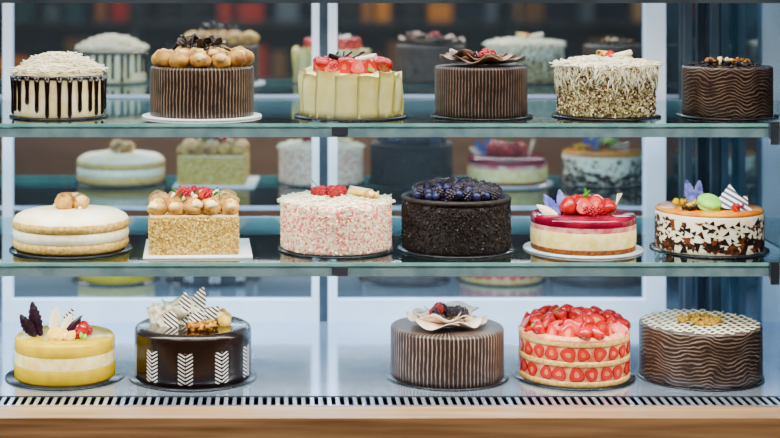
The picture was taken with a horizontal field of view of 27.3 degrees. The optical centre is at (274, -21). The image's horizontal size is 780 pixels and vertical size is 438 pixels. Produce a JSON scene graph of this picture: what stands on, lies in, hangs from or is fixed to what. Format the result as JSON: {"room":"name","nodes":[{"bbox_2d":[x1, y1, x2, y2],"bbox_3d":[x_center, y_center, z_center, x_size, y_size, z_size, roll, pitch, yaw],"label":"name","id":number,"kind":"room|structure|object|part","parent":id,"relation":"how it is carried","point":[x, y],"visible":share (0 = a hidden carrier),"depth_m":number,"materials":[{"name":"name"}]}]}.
{"room":"food shop","nodes":[
{"label":"food shop","id":0,"kind":"room"},
{"bbox_3d":[0.250,1.800,0.000,8.500,0.100,10.000,0,0,0],"label":"floor","id":1,"kind":"structure","parent":0,"visible":0},
{"bbox_2d":[0,0,779,437],"bbox_3d":[0.025,0.700,3.395,2.080,2.100,0.890,0,0,0],"label":"display case","id":2,"kind":"object","parent":1,"relation":"on","point":[320,327],"visible":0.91,"depth_m":3.77,"materials":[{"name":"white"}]},
{"bbox_2d":[9,51,108,120],"bbox_3d":[-0.440,0.211,3.260,0.202,0.133,0.202,0,0,-29],"label":"cake","id":3,"kind":"object","parent":2,"relation":"on","point":[51,86],"visible":1,"depth_m":3.19,"materials":[{"name":"food"}]},
{"bbox_2d":[5,301,124,390],"bbox_3d":[-0.428,0.729,3.260,0.242,0.154,0.242,0,0,0],"label":"cake","id":4,"kind":"object","parent":2,"relation":"on","point":[69,355],"visible":1,"depth_m":3.19,"materials":[{"name":"food"}]},
{"bbox_2d":[9,192,131,258],"bbox_3d":[-0.416,0.489,3.260,0.250,0.117,0.250,0,0,0],"label":"sponge cake","id":5,"kind":"object","parent":2,"relation":"on","point":[69,228],"visible":1,"depth_m":3.17,"materials":[{"name":"beige food"}]},
{"bbox_3d":[-0.267,0.781,3.782,0.709,0.052,0.016,0,0,0],"label":"door frame rail","id":6,"kind":"part","parent":2,"relation":"part of","materials":[{"name":"white metal"}]},
{"bbox_2d":[128,287,256,391],"bbox_3d":[-0.167,0.717,3.260,0.262,0.180,0.262,0,0,0],"label":"cake","id":7,"kind":"object","parent":2,"relation":"on","point":[183,345],"visible":1,"depth_m":3.18,"materials":[{"name":"food"}]},
{"bbox_2d":[143,185,252,258],"bbox_3d":[-0.157,0.480,3.255,0.215,0.134,0.225,0,0,-3],"label":"cake","id":8,"kind":"object","parent":2,"relation":"on","point":[192,222],"visible":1,"depth_m":3.17,"materials":[{"name":"beige food"}]},
{"bbox_2d":[142,33,261,120],"bbox_3d":[-0.149,0.193,3.260,0.244,0.170,0.244,0,0,17],"label":"chocolate cake","id":9,"kind":"object","parent":2,"relation":"on","point":[204,82],"visible":1,"depth_m":3.18,"materials":[{"name":"brown food"}]},
{"bbox_2d":[277,180,395,258],"bbox_3d":[0.123,0.477,3.259,0.238,0.141,0.245,0,0,31],"label":"cake","id":10,"kind":"object","parent":2,"relation":"on","point":[331,221],"visible":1,"depth_m":3.17,"materials":[{"name":"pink food"}]},
{"bbox_2d":[294,51,407,120],"bbox_3d":[0.155,0.211,3.260,0.234,0.134,0.234,0,0,-17],"label":"cake","id":11,"kind":"object","parent":2,"relation":"on","point":[336,87],"visible":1,"depth_m":3.18,"materials":[{"name":"beige food"}]},
{"bbox_2d":[0,3,709,320],"bbox_3d":[0.025,0.279,3.795,2.020,1.097,0.010,0,0,0],"label":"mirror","id":12,"kind":"object","parent":2,"relation":"on","point":[284,39],"depth_m":3.79,"materials":[{"name":"clear glass"}]},
{"bbox_3d":[0.024,0.296,3.114,2.014,0.018,0.020,0,0,0],"label":"shelf rail","id":13,"kind":"part","parent":2,"relation":"part of","materials":[{"name":"silver metal"}]},
{"bbox_3d":[0.024,0.566,3.114,2.014,0.018,0.020,0,0,0],"label":"shelf rail","id":14,"kind":"part","parent":2,"relation":"part of","materials":[{"name":"silver metal"}]},
{"bbox_2d":[0,397,779,405],"bbox_3d":[0.023,0.819,3.068,2.024,0.024,0.071,0,0,0],"label":"ventilation grille","id":15,"kind":"object","parent":2,"relation":"attached to","point":[4,401],"depth_m":3.09,"materials":[{"name":"metal"}]},
{"bbox_3d":[0.025,0.039,3.055,2.020,0.010,0.010,0,0,0],"label":"rail","id":16,"kind":"part","parent":2,"relation":"part of","materials":[{"name":"metal"}]},
{"bbox_2d":[0,100,779,127],"bbox_3d":[0.024,0.282,3.401,2.014,0.008,0.598,0,0,0],"label":"glass shelf","id":17,"kind":"object","parent":2,"relation":"attached to","point":[122,113],"depth_m":3.14,"materials":[{"name":"clear glass"}]},
{"bbox_2d":[0,220,779,266],"bbox_3d":[0.024,0.552,3.401,2.014,0.008,0.598,0,0,0],"label":"glass shelf","id":18,"kind":"object","parent":2,"relation":"attached to","point":[264,236],"depth_m":3.18,"materials":[{"name":"clear glass"}]},
{"bbox_2d":[386,300,508,390],"bbox_3d":[0.350,0.732,3.260,0.250,0.149,0.250,0,0,-27],"label":"chocolate cake","id":19,"kind":"object","parent":2,"relation":"on","point":[444,346],"visible":1,"depth_m":3.18,"materials":[{"name":"brown food"}]},
{"bbox_2d":[398,176,514,258],"bbox_3d":[0.369,0.474,3.260,0.238,0.146,0.238,0,0,-18],"label":"chocolate cake","id":20,"kind":"object","parent":2,"relation":"on","point":[464,217],"visible":1,"depth_m":3.18,"materials":[{"name":"black food"}]},
{"bbox_2d":[429,48,532,120],"bbox_3d":[0.420,0.208,3.260,0.210,0.139,0.210,0,0,-3],"label":"chocolate cake","id":21,"kind":"object","parent":2,"relation":"on","point":[484,87],"visible":1,"depth_m":3.19,"materials":[{"name":"brown food"}]},
{"bbox_3d":[0.510,0.781,3.782,0.728,0.052,0.016,0,0,0],"label":"door frame rail","id":22,"kind":"part","parent":2,"relation":"part of","materials":[{"name":"white metal"}]},
{"bbox_2d":[513,304,635,390],"bbox_3d":[0.609,0.735,3.260,0.246,0.143,0.246,0,0,2],"label":"cake","id":23,"kind":"object","parent":2,"relation":"on","point":[568,347],"visible":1,"depth_m":3.18,"materials":[{"name":"red food"}]},
{"bbox_2d":[523,188,643,258],"bbox_3d":[0.627,0.485,3.260,0.242,0.125,0.242,0,0,0],"label":"cheesecake","id":24,"kind":"object","parent":2,"relation":"on","point":[584,226],"visible":1,"depth_m":3.19,"materials":[{"name":"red food"}]},
{"bbox_2d":[549,50,664,120],"bbox_3d":[0.676,0.210,3.256,0.229,0.136,0.226,0,0,0],"label":"cake","id":25,"kind":"object","parent":2,"relation":"on","point":[609,85],"visible":1,"depth_m":3.18,"materials":[{"name":"beige food"}]},
{"bbox_3d":[0.972,0.269,3.772,0.016,1.077,0.025,0,0,0],"label":"corner post","id":26,"kind":"part","parent":2,"relation":"part of","materials":[{"name":"metal"}]},
{"bbox_2d":[636,309,764,391],"bbox_3d":[0.866,0.744,3.260,0.253,0.125,0.253,0,0,-2],"label":"cake","id":27,"kind":"object","parent":2,"relation":"on","point":[693,349],"visible":1,"depth_m":3.17,"materials":[{"name":"brown food"}]},
{"bbox_2d":[649,180,769,258],"bbox_3d":[0.884,0.477,3.260,0.238,0.142,0.238,0,0,0],"label":"cake","id":28,"kind":"object","parent":2,"relation":"on","point":[698,225],"visible":1,"depth_m":3.18,"materials":[{"name":"food"}]},
{"bbox_2d":[676,57,778,120],"bbox_3d":[0.921,0.216,3.260,0.202,0.122,0.202,0,0,0],"label":"chocolate cake","id":29,"kind":"object","parent":2,"relation":"on","point":[711,88],"visible":1,"depth_m":3.19,"materials":[{"name":"brown food"}]},
{"bbox_3d":[1.040,0.269,3.425,0.010,1.077,0.730,0,0,0],"label":"glass","id":30,"kind":"part","parent":2,"relation":"part of","materials":[{"name":"clear glass"}]}
]}

